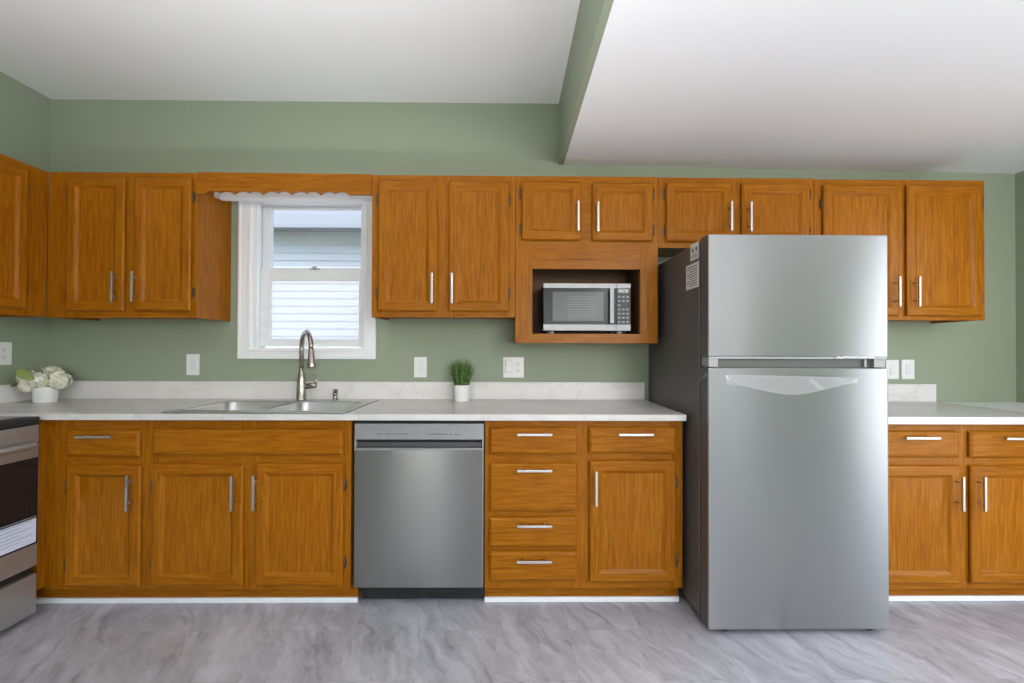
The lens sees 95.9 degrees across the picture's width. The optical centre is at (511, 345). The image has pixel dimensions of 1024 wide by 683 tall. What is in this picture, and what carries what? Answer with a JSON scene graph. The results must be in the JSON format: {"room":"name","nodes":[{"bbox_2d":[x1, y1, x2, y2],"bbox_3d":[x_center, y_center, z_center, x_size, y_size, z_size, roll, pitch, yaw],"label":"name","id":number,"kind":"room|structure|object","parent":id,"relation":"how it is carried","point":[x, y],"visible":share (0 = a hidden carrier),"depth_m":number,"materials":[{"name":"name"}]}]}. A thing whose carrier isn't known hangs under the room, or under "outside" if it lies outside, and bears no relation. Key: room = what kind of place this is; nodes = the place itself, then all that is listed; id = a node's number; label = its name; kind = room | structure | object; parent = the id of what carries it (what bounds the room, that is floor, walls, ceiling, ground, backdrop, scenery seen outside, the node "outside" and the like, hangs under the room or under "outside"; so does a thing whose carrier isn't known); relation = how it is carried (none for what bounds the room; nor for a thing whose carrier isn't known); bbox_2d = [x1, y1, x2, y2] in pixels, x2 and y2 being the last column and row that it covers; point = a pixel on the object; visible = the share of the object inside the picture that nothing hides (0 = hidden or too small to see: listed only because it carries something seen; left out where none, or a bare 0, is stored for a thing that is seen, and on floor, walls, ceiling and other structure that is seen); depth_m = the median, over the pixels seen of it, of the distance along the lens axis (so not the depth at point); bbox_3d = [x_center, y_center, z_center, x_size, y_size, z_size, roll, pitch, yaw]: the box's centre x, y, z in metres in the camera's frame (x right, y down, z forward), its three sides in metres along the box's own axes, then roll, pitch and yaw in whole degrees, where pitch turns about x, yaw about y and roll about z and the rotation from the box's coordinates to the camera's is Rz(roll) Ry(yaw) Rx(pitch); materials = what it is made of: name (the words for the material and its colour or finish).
{"room":"kitchen","nodes":[
{"label":"kitchen","id":0,"kind":"room"},
{"bbox_2d":[0,71,50,384],"bbox_3d":[-2.784,-0.254,-0.408,0.120,2.900,6.320,0,0,-1],"label":"wall","id":1,"kind":"structure","parent":0,"point":[25,113],"depth_m":2.61,"materials":[{"name":"green paint"}]},
{"bbox_2d":[0,342,11,364],"bbox_3d":[-2.752,0.043,2.488,0.008,0.124,0.110,0,0,-1],"label":"outlet plate","id":2,"kind":"object","parent":1,"relation":"attached to","point":[5,347],"visible":1,"depth_m":2.51,"materials":[{"name":"white plastic"}]},
{"bbox_2d":[0,347,6,352],"bbox_3d":[-2.750,0.024,2.498,0.003,0.033,0.033,0,0,-1],"label":"receptacle","id":3,"kind":"object","parent":2,"relation":"attached to","point":[2,349],"depth_m":2.50,"materials":[{"name":"white plastic"}]},
{"bbox_2d":[0,354,6,359],"bbox_3d":[-2.750,0.063,2.498,0.003,0.033,0.033,0,0,-1],"label":"receptacle","id":4,"kind":"object","parent":2,"relation":"attached to","point":[2,356],"depth_m":2.50,"materials":[{"name":"white plastic"}]},
{"bbox_2d":[0,154,47,316],"bbox_3d":[-2.576,-0.538,2.173,0.347,0.771,0.553,0,0,-1],"label":"upper cabinet","id":5,"kind":"object","parent":1,"relation":"attached to","point":[23,186],"visible":1,"depth_m":2.31,"materials":[{"name":"brown wood"}]},
{"bbox_2d":[0,0,579,103],"bbox_3d":[-1.262,-1.544,-0.320,3.158,0.100,6.440,0,0,-1],"label":"ceiling","id":6,"kind":"structure","parent":0,"point":[413,51],"depth_m":2.29,"materials":[{"name":"white paint"}]},
{"bbox_2d":[453,385,470,401],"bbox_3d":[-0.288,0.274,2.663,0.101,0.094,0.101,0,0,-1],"label":"pot","id":7,"kind":"object","parent":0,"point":[461,392],"depth_m":2.62,"materials":[{"name":"white ceramic"}]},
{"bbox_2d":[0,588,1023,682],"bbox_3d":[0.184,1.256,-0.329,6.069,0.100,6.440,0,0,-1],"label":"floor","id":8,"kind":"structure","parent":0,"point":[368,640],"depth_m":1.90,"materials":[{"name":"grey plastic"}]},
{"bbox_2d":[0,416,39,631],"bbox_3d":[-2.393,0.763,1.688,0.684,0.904,0.760,0,0,-1],"label":"range","id":9,"kind":"object","parent":8,"relation":"on","point":[19,435],"visible":1,"depth_m":1.98,"materials":[{"name":"grey metal"}]},
{"bbox_2d":[0,416,39,429],"bbox_3d":[-2.423,0.330,1.691,0.620,0.039,0.760,0,0,-1],"label":"cooktop","id":10,"kind":"object","parent":9,"relation":"in","point":[6,422],"depth_m":2.00,"materials":[{"name":"grey"}]},
{"bbox_2d":[32,420,155,596],"bbox_3d":[-1.985,0.782,2.421,0.568,0.880,0.658,0,0,-1],"label":"base cabinet","id":11,"kind":"object","parent":8,"relation":"on","point":[93,475],"visible":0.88,"depth_m":2.14,"materials":[{"name":"brown wood"}]},
{"bbox_2d":[36,597,357,603],"bbox_3d":[-1.502,1.211,2.198,1.532,0.024,0.014,0,0,-1],"label":"trim","id":12,"kind":"structure","parent":8,"relation":"on","point":[39,600],"depth_m":2.19,"materials":[{"name":"white paint"}]},
{"bbox_2d":[147,420,361,598],"bbox_3d":[-1.220,0.785,2.429,0.962,0.880,0.658,0,0,-1],"label":"base cabinet","id":13,"kind":"object","parent":8,"relation":"on","point":[237,508],"visible":0.89,"depth_m":2.15,"materials":[{"name":"brown wood"}]},
{"bbox_2d":[0,381,685,420],"bbox_3d":[-0.978,0.279,2.440,3.558,0.132,0.654,0,0,-1],"label":"countertop","id":14,"kind":"structure","parent":13,"relation":"on","point":[82,400],"depth_m":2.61,"materials":[{"name":"grey stone"}]},
{"bbox_2d":[11,365,73,402],"bbox_3d":[-2.589,0.210,2.545,0.282,0.203,0.198,0,-1,-27],"label":"potted flowers","id":15,"kind":"object","parent":14,"relation":"on","point":[44,386],"visible":1,"depth_m":2.51,"materials":[{"name":"beige plant"}]},
{"bbox_2d":[162,399,378,413],"bbox_3d":[-1.198,0.403,2.422,0.848,0.190,0.588,0,0,-1],"label":"sink","id":16,"kind":"object","parent":14,"relation":"in","point":[250,406],"visible":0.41,"depth_m":2.55,"materials":[{"name":"grey metal"}]},
{"bbox_2d":[180,401,292,410],"bbox_3d":[-1.395,0.402,2.377,0.381,0.190,0.426,0,0,-1],"label":"basin","id":17,"kind":"object","parent":16,"relation":"in","point":[224,405],"depth_m":2.56,"materials":[{"name":"grey metal"}]},
{"bbox_2d":[263,401,364,410],"bbox_3d":[-1.000,0.403,2.381,0.381,0.190,0.426,0,0,-1],"label":"basin","id":18,"kind":"object","parent":16,"relation":"in","point":[296,405],"depth_m":2.57,"materials":[{"name":"grey metal"}]},
{"bbox_2d":[332,389,338,399],"bbox_3d":[-1.008,0.282,2.652,0.060,0.062,0.040,0,-1,30],"label":"soap dispenser","id":19,"kind":"object","parent":16,"relation":"on","point":[335,394],"visible":1,"depth_m":2.65,"materials":[{"name":"silver metal"}]},
{"bbox_2d":[296,330,317,399],"bbox_3d":[-1.124,0.112,2.586,0.105,0.400,0.276,1,-1,-39],"label":"faucet","id":20,"kind":"object","parent":14,"relation":"on","point":[301,387],"visible":1,"depth_m":2.63,"materials":[{"name":"silver metal"}]},
{"bbox_2d":[445,358,477,401],"bbox_3d":[-0.290,0.192,2.668,0.174,0.257,0.186,0,-1,-30],"label":"potted grass","id":21,"kind":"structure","parent":14,"relation":"on","point":[462,376],"depth_m":2.63,"materials":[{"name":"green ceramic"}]},
{"bbox_2d":[354,420,484,597],"bbox_3d":[-0.440,0.794,2.442,0.611,0.868,0.594,0,0,-1],"label":"dishwasher","id":22,"kind":"object","parent":8,"relation":"on","point":[419,485],"visible":0.98,"depth_m":2.15,"materials":[{"name":"grey metal"}]},
{"bbox_2d":[484,596,678,601],"bbox_3d":[0.335,1.217,2.218,0.934,0.024,0.014,0,0,-1],"label":"trim","id":23,"kind":"structure","parent":8,"relation":"on","point":[486,598],"depth_m":2.21,"materials":[{"name":"white paint"}]},
{"bbox_2d":[484,421,681,595],"bbox_3d":[0.336,0.790,2.446,0.934,0.880,0.658,0,0,-1],"label":"base cabinet","id":24,"kind":"object","parent":8,"relation":"on","point":[573,508],"visible":0.94,"depth_m":2.17,"materials":[{"name":"brown wood"}]},
{"bbox_2d":[649,234,888,630],"bbox_3d":[1.212,0.382,2.370,0.777,1.702,0.825,0,0,-1],"label":"refrigerator","id":25,"kind":"object","parent":8,"relation":"on","point":[772,349],"visible":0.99,"depth_m":1.97,"materials":[{"name":"grey metal"}]},
{"bbox_2d":[888,424,1023,594],"bbox_3d":[2.127,0.803,2.466,0.968,0.866,0.658,0,0,-1],"label":"base cabinet","id":26,"kind":"object","parent":8,"relation":"on","point":[956,491],"visible":0.63,"depth_m":2.19,"materials":[{"name":"brown wood"}]},
{"bbox_2d":[888,384,1023,423],"bbox_3d":[2.102,0.299,2.474,0.940,0.140,0.654,0,0,-1],"label":"countertop","id":27,"kind":"structure","parent":26,"relation":"on","point":[907,403],"depth_m":2.34,"materials":[{"name":"grey stone"}]},
{"bbox_2d":[889,595,1023,600],"bbox_3d":[2.128,1.223,2.238,0.968,0.024,0.014,0,0,-1],"label":"trim","id":28,"kind":"structure","parent":8,"relation":"on","point":[891,597],"depth_m":2.23,"materials":[{"name":"white paint"}]},
{"bbox_2d":[944,402,1023,411],"bbox_3d":[2.821,0.789,2.454,0.493,0.900,0.698,0,0,-1],"label":"ledge","id":29,"kind":"object","parent":8,"relation":"on","point":[1012,406],"visible":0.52,"depth_m":2.63,"materials":[{"name":"white paint"}]},
{"bbox_2d":[48,99,1015,401],"bbox_3d":[0.154,-0.216,2.844,6.069,2.900,0.120,0,0,-1],"label":"wall","id":30,"kind":"structure","parent":0,"point":[968,361],"depth_m":2.78,"materials":[{"name":"green paint"}]},
{"bbox_2d":[47,172,231,320],"bbox_3d":[-2.072,-0.534,2.579,0.788,0.774,0.362,0,0,-1],"label":"upper cabinet","id":31,"kind":"object","parent":30,"relation":"attached to","point":[122,245],"visible":0.98,"depth_m":2.45,"materials":[{"name":"brown wood"}]},
{"bbox_2d":[197,172,371,195],"bbox_3d":[-1.212,-0.865,2.476,0.926,0.116,0.019,0,0,-1],"label":"valance","id":32,"kind":"object","parent":31,"relation":"attached to","point":[235,183],"visible":1,"depth_m":2.47,"materials":[{"name":"brown wood"}]},
{"bbox_2d":[214,192,371,201],"bbox_3d":[-1.214,-0.848,2.623,0.926,0.058,0.056,0,0,-1],"label":"light bar","id":33,"kind":"object","parent":31,"relation":"attached to","point":[225,196],"visible":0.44,"depth_m":2.60,"materials":[{"name":"white plastic"}]},
{"bbox_2d":[186,354,199,374],"bbox_3d":[-1.902,0.114,2.753,0.076,0.125,0.011,0,0,-1],"label":"switch plate","id":34,"kind":"object","parent":30,"relation":"attached to","point":[192,360],"visible":1,"depth_m":2.75,"materials":[{"name":"white plastic"}]},
{"bbox_2d":[237,201,375,358],"bbox_3d":[-1.223,-0.425,2.816,0.819,1.012,0.140,0,0,-1],"label":"window","id":35,"kind":"structure","parent":30,"relation":"in","point":[275,306],"depth_m":2.80,"materials":[{"name":"white paint"}]},
{"bbox_2d":[0,381,644,403],"bbox_3d":[-0.980,0.265,2.441,3.554,0.104,0.652,0,0,-1],"label":"backsplash","id":36,"kind":"structure","parent":30,"relation":"attached to","point":[78,389],"depth_m":2.75,"materials":[{"name":"stone"}]},
{"bbox_2d":[414,357,426,376],"bbox_3d":[-0.549,0.130,2.767,0.076,0.122,0.011,0,0,-1],"label":"switch plate","id":37,"kind":"object","parent":30,"relation":"attached to","point":[420,363],"visible":1,"depth_m":2.77,"materials":[{"name":"white plastic"}]},
{"bbox_2d":[372,175,514,320],"bbox_3d":[-0.368,-0.530,2.598,0.766,0.761,0.362,0,0,-1],"label":"upper cabinet","id":38,"kind":"object","parent":30,"relation":"attached to","point":[443,247],"visible":1,"depth_m":2.46,"materials":[{"name":"brown wood"}]},
{"bbox_2d":[503,357,523,377],"bbox_3d":[0.009,0.131,2.768,0.124,0.123,0.022,0,0,-1],"label":"outlet plate","id":39,"kind":"object","parent":30,"relation":"attached to","point":[513,367],"visible":1,"depth_m":2.77,"materials":[{"name":"white plastic"}]},
{"bbox_2d":[514,176,657,343],"bbox_3d":[0.401,-0.460,2.605,0.767,0.897,0.364,0,0,-1],"label":"upper cabinet","id":40,"kind":"object","parent":30,"relation":"attached to","point":[569,229],"visible":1,"depth_m":2.48,"materials":[{"name":"brown wood"}]},
{"bbox_2d":[540,283,630,333],"bbox_3d":[0.404,-0.197,2.611,0.472,0.276,0.292,0,0,-1],"label":"microwave","id":41,"kind":"object","parent":40,"relation":"in","point":[564,307],"visible":0.98,"depth_m":2.49,"materials":[{"name":"grey metal"}]},
{"bbox_2d":[658,178,813,256],"bbox_3d":[1.208,-0.714,2.617,0.843,0.380,0.362,0,0,-1],"label":"upper cabinet","id":42,"kind":"object","parent":30,"relation":"attached to","point":[689,209],"visible":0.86,"depth_m":2.48,"materials":[{"name":"brown wood"}]},
{"bbox_2d":[885,360,898,378],"bbox_3d":[2.304,0.145,2.799,0.078,0.116,0.011,0,0,-1],"label":"switch plate","id":43,"kind":"object","parent":30,"relation":"attached to","point":[892,366],"visible":0.85,"depth_m":2.80,"materials":[{"name":"white plastic"}]},
{"bbox_2d":[813,179,984,323],"bbox_3d":[2.097,-0.517,2.625,0.932,0.760,0.362,0,0,-1],"label":"upper cabinet","id":44,"kind":"object","parent":30,"relation":"attached to","point":[933,229],"visible":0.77,"depth_m":2.49,"materials":[{"name":"brown wood"}]},
{"bbox_2d":[901,360,914,378],"bbox_3d":[2.400,0.145,2.800,0.079,0.118,0.011,0,0,-1],"label":"outlet plate","id":45,"kind":"object","parent":30,"relation":"attached to","point":[907,366],"visible":1,"depth_m":2.80,"materials":[{"name":"white plastic"}]},
{"bbox_2d":[888,384,935,401],"bbox_3d":[2.094,0.285,2.791,0.930,0.106,0.020,0,0,-1],"label":"backsplash","id":46,"kind":"structure","parent":30,"relation":"attached to","point":[896,392],"depth_m":2.78,"materials":[{"name":"stone"}]},
{"bbox_2d":[559,0,613,164],"bbox_3d":[0.331,-1.406,-0.304,0.030,0.574,6.200,0,0,-1],"label":"wall","id":47,"kind":"structure","parent":0,"point":[593,15],"depth_m":1.99,"materials":[{"name":"green paint"}]},
{"bbox_2d":[564,0,1023,173],"bbox_3d":[1.786,-1.383,-0.288,2.881,0.610,6.440,0,0,-1],"label":"ceiling","id":48,"kind":"structure","parent":0,"point":[848,85],"depth_m":1.94,"materials":[{"name":"white paint"}]},
{"bbox_2d":[1015,171,1023,402],"bbox_3d":[3.164,-0.234,-0.343,0.120,2.900,6.320,0,0,-1],"label":"wall","id":49,"kind":"structure","parent":0,"point":[1019,177],"depth_m":2.79,"materials":[{"name":"green paint"}]},
{"label":"outside","id":50,"kind":"structure","parent":0,"visible":0},
{"bbox_3d":[-0.081,1.918,6.833,16.000,0.100,7.860,0,0,-1],"label":"ground","id":51,"kind":"structure","parent":50,"visible":0},
{"bbox_2d":[269,210,360,347],"bbox_3d":[-1.547,0.196,4.273,7.400,3.289,0.222,0,0,-1],"label":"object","id":52,"kind":"structure","parent":51,"relation":"on","point":[302,239],"depth_m":4.37,"materials":[{"name":"white"}]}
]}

